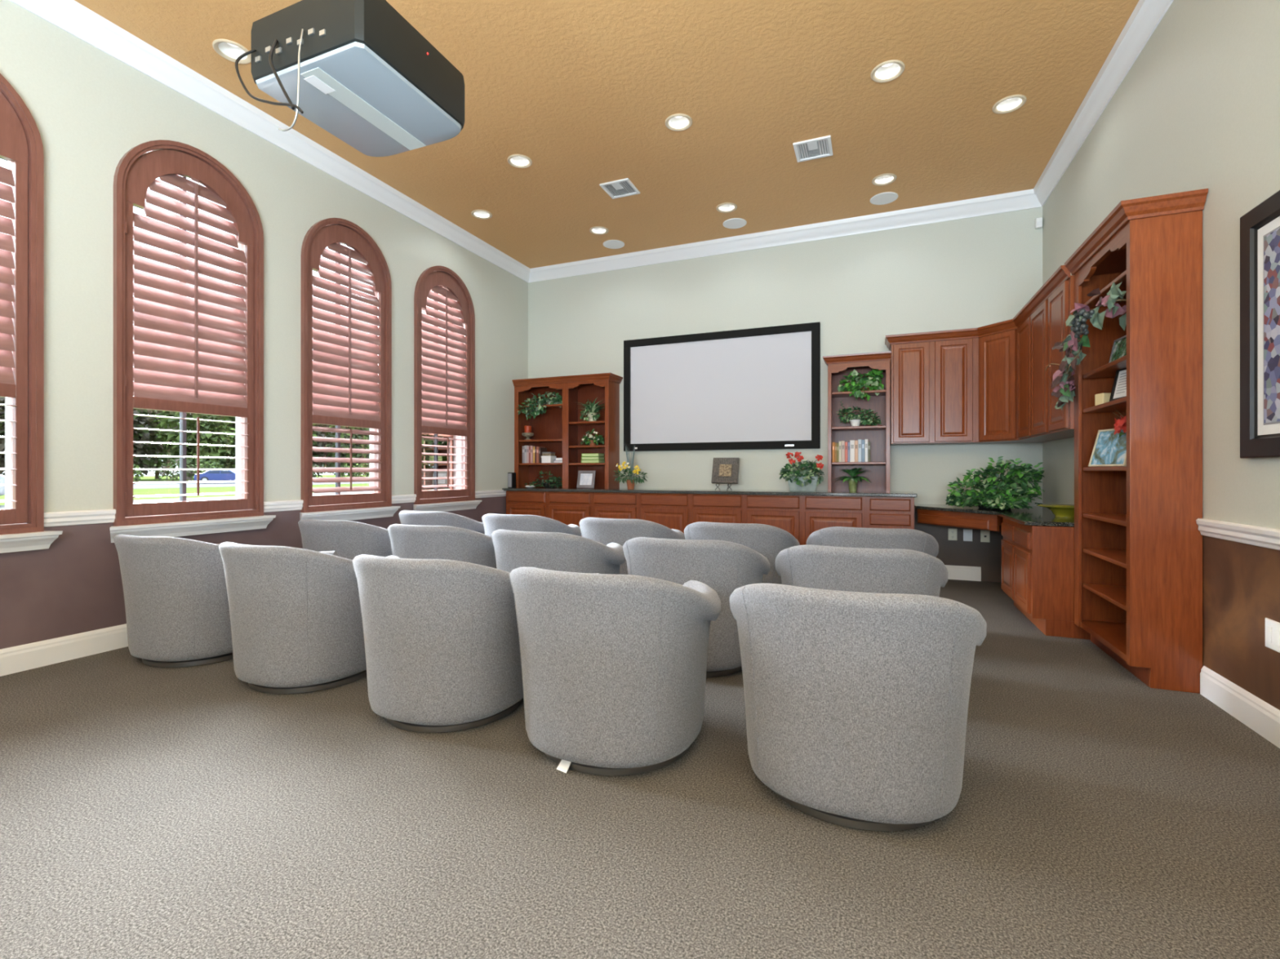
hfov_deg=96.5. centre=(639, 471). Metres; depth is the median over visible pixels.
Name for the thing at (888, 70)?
recessed light
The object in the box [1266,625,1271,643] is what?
receptacle
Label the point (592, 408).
spider plant
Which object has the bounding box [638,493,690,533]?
base cabinet
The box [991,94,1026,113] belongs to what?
recessed light
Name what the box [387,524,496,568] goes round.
barrel chair
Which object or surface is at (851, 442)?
book
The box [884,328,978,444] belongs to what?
upper cabinet
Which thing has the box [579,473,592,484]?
picture
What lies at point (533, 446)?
book
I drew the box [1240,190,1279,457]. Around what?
framed picture
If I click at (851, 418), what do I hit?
ivy
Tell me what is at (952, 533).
wall outlet
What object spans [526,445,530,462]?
book
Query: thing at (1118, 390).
frame
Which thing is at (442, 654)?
barrel chair
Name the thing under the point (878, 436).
bookcase
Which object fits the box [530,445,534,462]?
book
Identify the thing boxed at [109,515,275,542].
trim
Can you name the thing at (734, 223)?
ceiling speaker
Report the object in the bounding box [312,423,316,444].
tree
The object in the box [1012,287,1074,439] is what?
upper cabinet
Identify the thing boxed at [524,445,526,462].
book
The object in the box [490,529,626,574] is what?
barrel chair
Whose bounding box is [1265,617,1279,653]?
wall outlet
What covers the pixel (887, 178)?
recessed light
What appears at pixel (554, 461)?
book
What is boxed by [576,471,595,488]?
photo frame
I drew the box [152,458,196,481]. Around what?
shrub
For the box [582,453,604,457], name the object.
book
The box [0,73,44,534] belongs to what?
window
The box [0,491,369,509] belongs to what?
path
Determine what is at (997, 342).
upper cabinet
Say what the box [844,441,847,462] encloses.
book
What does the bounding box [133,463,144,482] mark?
shrub
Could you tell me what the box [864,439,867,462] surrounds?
book
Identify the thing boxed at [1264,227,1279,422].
print
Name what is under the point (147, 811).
floor
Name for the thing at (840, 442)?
book
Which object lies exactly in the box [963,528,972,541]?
outlet cover
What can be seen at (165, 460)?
tree
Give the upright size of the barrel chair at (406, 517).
0.782 m
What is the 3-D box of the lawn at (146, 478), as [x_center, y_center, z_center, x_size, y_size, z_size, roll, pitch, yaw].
[-65.608,1.185,70.226,165.231,0.001,200.000,0,0,22]
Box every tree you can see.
[0,396,4,475]
[133,380,194,479]
[133,394,168,477]
[151,409,235,480]
[217,415,235,468]
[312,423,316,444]
[312,423,333,476]
[319,424,342,475]
[324,425,369,477]
[422,432,429,468]
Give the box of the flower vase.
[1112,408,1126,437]
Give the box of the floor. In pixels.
[0,579,1279,958]
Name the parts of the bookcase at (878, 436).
crown moulding, shelf, shelf, shelf, panel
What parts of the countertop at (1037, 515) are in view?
drawer, desk drawer unit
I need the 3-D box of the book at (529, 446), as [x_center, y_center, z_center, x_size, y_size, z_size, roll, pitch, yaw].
[-1.477,-0.225,7.889,0.022,0.225,0.171,0,0,22]
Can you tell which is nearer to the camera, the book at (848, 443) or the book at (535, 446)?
the book at (848, 443)
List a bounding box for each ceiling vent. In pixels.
[599,177,639,199]
[792,135,832,162]
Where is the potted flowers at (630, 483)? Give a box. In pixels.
[613,444,648,488]
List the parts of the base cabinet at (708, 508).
drawer, door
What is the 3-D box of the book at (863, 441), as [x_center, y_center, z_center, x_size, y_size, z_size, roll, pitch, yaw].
[2.450,-0.222,6.268,0.031,0.240,0.166,0,0,22]
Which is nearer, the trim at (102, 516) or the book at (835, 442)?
the trim at (102, 516)
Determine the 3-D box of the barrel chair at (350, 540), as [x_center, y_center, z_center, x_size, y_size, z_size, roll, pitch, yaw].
[-2.327,0.764,4.724,0.888,0.782,0.811,0,0,20]
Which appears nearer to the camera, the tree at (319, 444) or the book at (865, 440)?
the book at (865, 440)
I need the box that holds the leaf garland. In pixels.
[1044,281,1126,409]
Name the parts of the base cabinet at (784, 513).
drawer, door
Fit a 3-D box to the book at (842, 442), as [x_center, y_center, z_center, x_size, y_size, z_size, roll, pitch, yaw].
[2.260,-0.218,6.345,0.035,0.232,0.166,0,0,22]
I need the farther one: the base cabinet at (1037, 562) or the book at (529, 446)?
the book at (529, 446)
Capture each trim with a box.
[0,530,62,553]
[8,0,1173,282]
[44,509,115,527]
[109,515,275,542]
[263,499,303,512]
[299,506,400,520]
[391,493,416,503]
[413,500,481,511]
[475,489,506,497]
[1195,518,1279,550]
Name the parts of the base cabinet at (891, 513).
drawer, drawer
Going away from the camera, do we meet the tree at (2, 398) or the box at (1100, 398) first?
the box at (1100, 398)
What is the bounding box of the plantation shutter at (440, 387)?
[413,265,475,504]
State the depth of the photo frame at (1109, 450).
3.59 m
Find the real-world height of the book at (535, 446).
0.235 m
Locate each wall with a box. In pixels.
[0,0,528,649]
[422,468,429,490]
[528,207,1042,582]
[1042,0,1279,710]
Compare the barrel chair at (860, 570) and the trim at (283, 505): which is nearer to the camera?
the barrel chair at (860, 570)
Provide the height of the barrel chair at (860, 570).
0.782 m
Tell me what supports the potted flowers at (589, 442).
on the bookcase at (561, 431)
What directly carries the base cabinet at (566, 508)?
on the floor
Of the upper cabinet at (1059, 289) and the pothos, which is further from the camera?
the pothos
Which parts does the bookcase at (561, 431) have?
panel, shelf, shelf, shelf, panel, crown moulding, shelf, shelf, shelf, panel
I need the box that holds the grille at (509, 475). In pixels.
[507,473,511,487]
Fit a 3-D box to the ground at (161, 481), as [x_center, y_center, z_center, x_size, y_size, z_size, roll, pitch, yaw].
[-51.379,1.170,64.375,12.000,0.030,200.000,0,0,22]
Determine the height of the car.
1.447 m
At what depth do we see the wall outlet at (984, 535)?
5.99 m
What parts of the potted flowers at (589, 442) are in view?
pot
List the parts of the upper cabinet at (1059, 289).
crown moulding, door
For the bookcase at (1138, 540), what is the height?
2.598 m
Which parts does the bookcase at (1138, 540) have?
panel, panel, shelf, shelf, shelf, shelf, shelf, shelf, shelf, panel, crown moulding, panel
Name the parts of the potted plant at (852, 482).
pot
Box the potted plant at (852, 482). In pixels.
[835,466,872,491]
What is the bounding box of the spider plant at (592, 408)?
[573,398,604,421]
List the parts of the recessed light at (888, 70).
lamp bulb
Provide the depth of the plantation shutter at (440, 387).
6.54 m
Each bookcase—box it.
[511,373,622,488]
[822,351,891,492]
[1064,188,1208,693]
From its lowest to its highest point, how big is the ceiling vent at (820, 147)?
0.016 m
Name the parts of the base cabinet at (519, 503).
door, drawer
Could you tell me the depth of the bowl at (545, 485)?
7.71 m
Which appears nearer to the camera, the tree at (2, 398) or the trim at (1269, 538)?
the trim at (1269, 538)
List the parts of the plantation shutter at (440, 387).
tilt rod, tilt rod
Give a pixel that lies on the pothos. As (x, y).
(864, 384)
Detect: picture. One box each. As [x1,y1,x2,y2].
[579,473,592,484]
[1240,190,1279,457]
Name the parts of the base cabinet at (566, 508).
door, drawer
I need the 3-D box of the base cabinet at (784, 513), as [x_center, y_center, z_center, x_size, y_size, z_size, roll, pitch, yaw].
[1.561,0.707,6.519,0.627,0.895,0.594,0,0,22]
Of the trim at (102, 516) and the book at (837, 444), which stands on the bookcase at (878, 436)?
the book at (837, 444)
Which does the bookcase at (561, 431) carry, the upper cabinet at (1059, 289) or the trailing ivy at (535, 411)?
the trailing ivy at (535, 411)
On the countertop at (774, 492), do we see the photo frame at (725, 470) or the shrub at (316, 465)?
the photo frame at (725, 470)
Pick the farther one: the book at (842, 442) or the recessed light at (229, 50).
the book at (842, 442)
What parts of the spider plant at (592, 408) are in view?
pot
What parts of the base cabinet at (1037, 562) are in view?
door, drawer, drawer, door, panel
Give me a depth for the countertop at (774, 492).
6.50 m
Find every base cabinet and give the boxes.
[506,490,547,517]
[547,491,591,537]
[591,492,638,519]
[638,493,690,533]
[690,493,744,524]
[744,494,802,545]
[802,495,865,545]
[865,496,914,529]
[1000,517,1090,639]
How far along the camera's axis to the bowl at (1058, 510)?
4.39 m
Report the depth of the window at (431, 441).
6.75 m
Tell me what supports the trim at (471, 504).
attached to the wall at (88, 107)
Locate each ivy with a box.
[517,391,562,419]
[837,401,881,426]
[945,456,1044,510]
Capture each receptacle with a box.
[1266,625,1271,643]
[1274,628,1279,646]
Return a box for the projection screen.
[623,321,820,451]
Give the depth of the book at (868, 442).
6.17 m
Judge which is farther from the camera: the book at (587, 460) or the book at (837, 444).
the book at (587, 460)
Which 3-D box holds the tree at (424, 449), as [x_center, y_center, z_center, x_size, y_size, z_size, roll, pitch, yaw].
[-42.990,-7.259,110.430,8.126,16.906,8.369,0,0,22]
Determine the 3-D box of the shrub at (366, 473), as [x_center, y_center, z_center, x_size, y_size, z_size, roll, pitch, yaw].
[-42.549,-0.015,88.096,3.643,2.402,4.266,0,0,22]
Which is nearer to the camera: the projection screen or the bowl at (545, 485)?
the projection screen
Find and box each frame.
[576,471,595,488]
[711,457,739,490]
[1088,428,1126,466]
[1108,334,1126,363]
[1109,368,1126,401]
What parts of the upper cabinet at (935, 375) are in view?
door, crown moulding, door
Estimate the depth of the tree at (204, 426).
73.52 m
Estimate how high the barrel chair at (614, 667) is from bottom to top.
0.782 m
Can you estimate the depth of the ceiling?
4.36 m
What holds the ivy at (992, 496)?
on the countertop at (1037, 515)
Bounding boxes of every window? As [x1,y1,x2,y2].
[0,73,44,534]
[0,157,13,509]
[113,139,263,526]
[133,152,244,501]
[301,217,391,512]
[312,243,377,494]
[422,285,463,490]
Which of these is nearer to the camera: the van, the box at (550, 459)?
the box at (550, 459)
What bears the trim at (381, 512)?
attached to the wall at (88, 107)
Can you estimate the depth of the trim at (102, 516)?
3.53 m
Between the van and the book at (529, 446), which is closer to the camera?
the book at (529, 446)
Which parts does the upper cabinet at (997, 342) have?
crown moulding, door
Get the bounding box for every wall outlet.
[947,528,957,540]
[980,530,990,542]
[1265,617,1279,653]
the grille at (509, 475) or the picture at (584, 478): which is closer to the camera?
the picture at (584, 478)
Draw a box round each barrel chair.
[113,533,233,667]
[218,542,399,693]
[297,519,391,559]
[351,554,536,733]
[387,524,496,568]
[398,510,484,534]
[481,513,582,537]
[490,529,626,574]
[508,566,720,775]
[579,517,684,574]
[622,537,770,677]
[684,521,799,584]
[729,583,986,831]
[775,544,948,597]
[806,526,938,557]
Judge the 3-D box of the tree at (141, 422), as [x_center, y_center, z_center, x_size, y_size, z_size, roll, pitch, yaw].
[-67.214,-5.856,75.240,7.825,14.105,7.878,0,0,22]
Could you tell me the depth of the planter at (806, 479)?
6.30 m
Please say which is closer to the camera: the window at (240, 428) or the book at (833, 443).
the window at (240, 428)
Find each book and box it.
[522,446,524,462]
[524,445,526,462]
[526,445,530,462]
[528,446,530,462]
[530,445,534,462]
[533,446,534,462]
[534,445,539,462]
[536,446,545,462]
[538,447,546,462]
[553,460,562,462]
[581,456,604,460]
[581,459,604,462]
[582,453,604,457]
[832,442,835,462]
[835,442,836,462]
[836,443,839,462]
[839,441,841,462]
[841,440,844,462]
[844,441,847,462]
[847,442,849,462]
[849,440,854,462]
[854,440,857,462]
[857,439,862,462]
[862,440,864,462]
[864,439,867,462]
[867,441,870,462]
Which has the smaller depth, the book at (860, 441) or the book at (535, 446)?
the book at (860, 441)
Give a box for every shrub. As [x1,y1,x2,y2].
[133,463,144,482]
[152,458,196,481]
[188,458,223,479]
[312,463,323,477]
[333,462,365,477]
[352,463,369,476]
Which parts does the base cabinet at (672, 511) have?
drawer, door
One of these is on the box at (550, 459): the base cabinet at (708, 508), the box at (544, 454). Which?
the box at (544, 454)
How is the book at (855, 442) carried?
on the bookcase at (878, 436)
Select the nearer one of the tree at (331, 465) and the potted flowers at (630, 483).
the potted flowers at (630, 483)
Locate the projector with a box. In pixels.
[235,0,464,156]
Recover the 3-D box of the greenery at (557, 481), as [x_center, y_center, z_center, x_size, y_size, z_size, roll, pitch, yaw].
[-1.278,0.106,7.793,0.569,0.236,0.259,0,0,22]
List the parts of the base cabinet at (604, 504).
door, drawer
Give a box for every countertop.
[502,487,916,497]
[914,503,1074,531]
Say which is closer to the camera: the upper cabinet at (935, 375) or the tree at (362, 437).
the upper cabinet at (935, 375)
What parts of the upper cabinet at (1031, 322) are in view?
door, crown moulding, door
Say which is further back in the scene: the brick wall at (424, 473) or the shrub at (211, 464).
the shrub at (211, 464)
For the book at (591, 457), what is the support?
on the book at (587, 460)
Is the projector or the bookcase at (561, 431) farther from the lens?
the bookcase at (561, 431)
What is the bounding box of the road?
[133,481,369,488]
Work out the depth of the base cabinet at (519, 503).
7.45 m
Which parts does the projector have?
underside panel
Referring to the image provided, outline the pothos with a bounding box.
[837,368,884,400]
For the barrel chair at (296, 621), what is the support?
on the floor
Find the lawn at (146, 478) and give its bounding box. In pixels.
[0,475,369,505]
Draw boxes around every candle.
[521,426,533,439]
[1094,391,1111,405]
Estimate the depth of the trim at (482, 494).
7.30 m
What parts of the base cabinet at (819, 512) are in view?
drawer, door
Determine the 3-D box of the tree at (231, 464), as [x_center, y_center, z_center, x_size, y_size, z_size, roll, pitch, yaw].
[-62.529,-5.580,87.293,7.652,13.554,8.387,0,0,22]
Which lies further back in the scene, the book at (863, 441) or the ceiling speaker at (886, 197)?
the book at (863, 441)
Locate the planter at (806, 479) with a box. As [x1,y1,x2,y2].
[779,451,824,491]
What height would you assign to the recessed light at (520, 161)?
0.126 m
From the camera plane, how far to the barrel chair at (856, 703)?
1.79 m
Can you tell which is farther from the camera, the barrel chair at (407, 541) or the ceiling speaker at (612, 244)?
the ceiling speaker at (612, 244)
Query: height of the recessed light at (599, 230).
0.126 m
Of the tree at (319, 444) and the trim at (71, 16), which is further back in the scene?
the tree at (319, 444)
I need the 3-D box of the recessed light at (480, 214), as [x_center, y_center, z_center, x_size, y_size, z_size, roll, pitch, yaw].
[-1.748,-2.897,6.319,0.224,0.126,0.224,0,0,22]
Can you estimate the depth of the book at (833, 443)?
6.31 m
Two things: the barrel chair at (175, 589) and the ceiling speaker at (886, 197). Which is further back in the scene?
the ceiling speaker at (886, 197)
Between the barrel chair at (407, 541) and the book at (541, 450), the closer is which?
the barrel chair at (407, 541)
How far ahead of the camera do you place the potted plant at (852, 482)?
6.25 m
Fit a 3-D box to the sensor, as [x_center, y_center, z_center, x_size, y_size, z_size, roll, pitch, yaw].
[4.039,-2.515,5.786,0.060,0.100,0.056,0,0,22]
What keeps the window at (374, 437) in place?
in the wall at (88, 107)
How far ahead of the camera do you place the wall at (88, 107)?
3.71 m
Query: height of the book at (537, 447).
0.225 m
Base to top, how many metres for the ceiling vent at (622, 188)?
0.016 m
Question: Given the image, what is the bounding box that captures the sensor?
[1035,217,1042,228]
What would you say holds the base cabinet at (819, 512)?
on the floor
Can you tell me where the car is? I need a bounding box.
[193,470,235,483]
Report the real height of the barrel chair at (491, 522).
0.782 m
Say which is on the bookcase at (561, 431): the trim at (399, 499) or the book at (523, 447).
the book at (523, 447)
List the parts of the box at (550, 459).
lid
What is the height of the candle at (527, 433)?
0.204 m
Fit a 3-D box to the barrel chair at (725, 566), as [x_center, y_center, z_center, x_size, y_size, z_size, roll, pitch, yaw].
[0.331,0.764,3.485,0.888,0.782,0.811,0,0,20]
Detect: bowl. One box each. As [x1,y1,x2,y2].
[542,483,556,487]
[1036,504,1074,517]
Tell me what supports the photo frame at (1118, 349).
on the bookcase at (1138, 540)
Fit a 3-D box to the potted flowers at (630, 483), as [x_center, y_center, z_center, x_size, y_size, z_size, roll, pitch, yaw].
[-0.118,-0.068,7.182,0.507,0.580,0.273,0,0,22]
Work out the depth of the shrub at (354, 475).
83.80 m
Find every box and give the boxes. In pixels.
[541,455,555,462]
[542,452,555,456]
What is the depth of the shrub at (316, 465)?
78.19 m
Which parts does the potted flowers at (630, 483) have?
pot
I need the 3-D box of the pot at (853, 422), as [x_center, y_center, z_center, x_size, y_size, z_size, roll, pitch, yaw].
[2.370,-0.528,6.291,0.124,0.075,0.124,0,0,22]
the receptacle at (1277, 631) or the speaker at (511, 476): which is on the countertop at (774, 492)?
the speaker at (511, 476)
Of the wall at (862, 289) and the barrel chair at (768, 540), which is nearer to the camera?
the barrel chair at (768, 540)
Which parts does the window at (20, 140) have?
shutter panel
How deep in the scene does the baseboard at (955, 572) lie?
6.06 m
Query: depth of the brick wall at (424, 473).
12.38 m
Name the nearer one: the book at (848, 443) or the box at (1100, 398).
the box at (1100, 398)
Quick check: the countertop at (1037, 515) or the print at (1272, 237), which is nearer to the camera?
the print at (1272, 237)
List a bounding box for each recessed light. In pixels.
[212,38,251,63]
[471,209,492,219]
[506,154,532,168]
[589,226,608,235]
[665,113,692,130]
[715,202,737,213]
[870,59,905,82]
[871,173,897,185]
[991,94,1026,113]
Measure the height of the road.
0.012 m
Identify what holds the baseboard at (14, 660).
attached to the wall at (88, 107)
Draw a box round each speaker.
[507,472,515,488]
[603,240,624,248]
[722,217,746,228]
[870,191,897,204]
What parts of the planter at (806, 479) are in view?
planter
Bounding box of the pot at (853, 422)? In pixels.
[849,419,861,426]
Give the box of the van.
[0,474,4,495]
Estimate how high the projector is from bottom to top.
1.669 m
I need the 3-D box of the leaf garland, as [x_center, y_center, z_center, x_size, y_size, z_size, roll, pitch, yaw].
[2.784,-0.758,3.632,0.328,0.674,0.972,0,0,5]
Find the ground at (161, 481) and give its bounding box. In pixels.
[133,480,196,482]
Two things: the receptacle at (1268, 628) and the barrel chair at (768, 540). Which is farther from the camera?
the barrel chair at (768, 540)
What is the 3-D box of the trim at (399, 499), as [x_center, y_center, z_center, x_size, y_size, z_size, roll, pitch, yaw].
[-2.473,0.289,5.960,0.032,0.088,0.347,0,0,22]
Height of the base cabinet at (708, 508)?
0.895 m
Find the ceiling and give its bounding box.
[75,0,1138,268]
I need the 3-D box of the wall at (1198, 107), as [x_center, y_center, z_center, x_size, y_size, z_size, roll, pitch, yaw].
[1.975,-0.845,0.661,0.001,4.000,11.124,0,0,22]
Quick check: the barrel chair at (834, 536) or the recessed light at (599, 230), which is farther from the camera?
the recessed light at (599, 230)
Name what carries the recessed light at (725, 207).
in the ceiling
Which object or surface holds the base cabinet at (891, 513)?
on the floor
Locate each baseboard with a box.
[0,623,128,676]
[944,564,981,581]
[1200,666,1279,748]
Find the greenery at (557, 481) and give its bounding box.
[524,471,562,487]
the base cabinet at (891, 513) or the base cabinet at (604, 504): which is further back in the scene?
the base cabinet at (604, 504)
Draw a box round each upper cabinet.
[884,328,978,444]
[973,319,1059,444]
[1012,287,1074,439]
[1041,265,1074,433]
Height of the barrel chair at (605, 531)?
0.782 m
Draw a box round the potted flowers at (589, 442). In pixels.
[580,428,604,445]
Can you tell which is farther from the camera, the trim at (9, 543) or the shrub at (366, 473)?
the shrub at (366, 473)
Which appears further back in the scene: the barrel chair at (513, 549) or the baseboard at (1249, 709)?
the barrel chair at (513, 549)
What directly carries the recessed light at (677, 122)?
in the ceiling

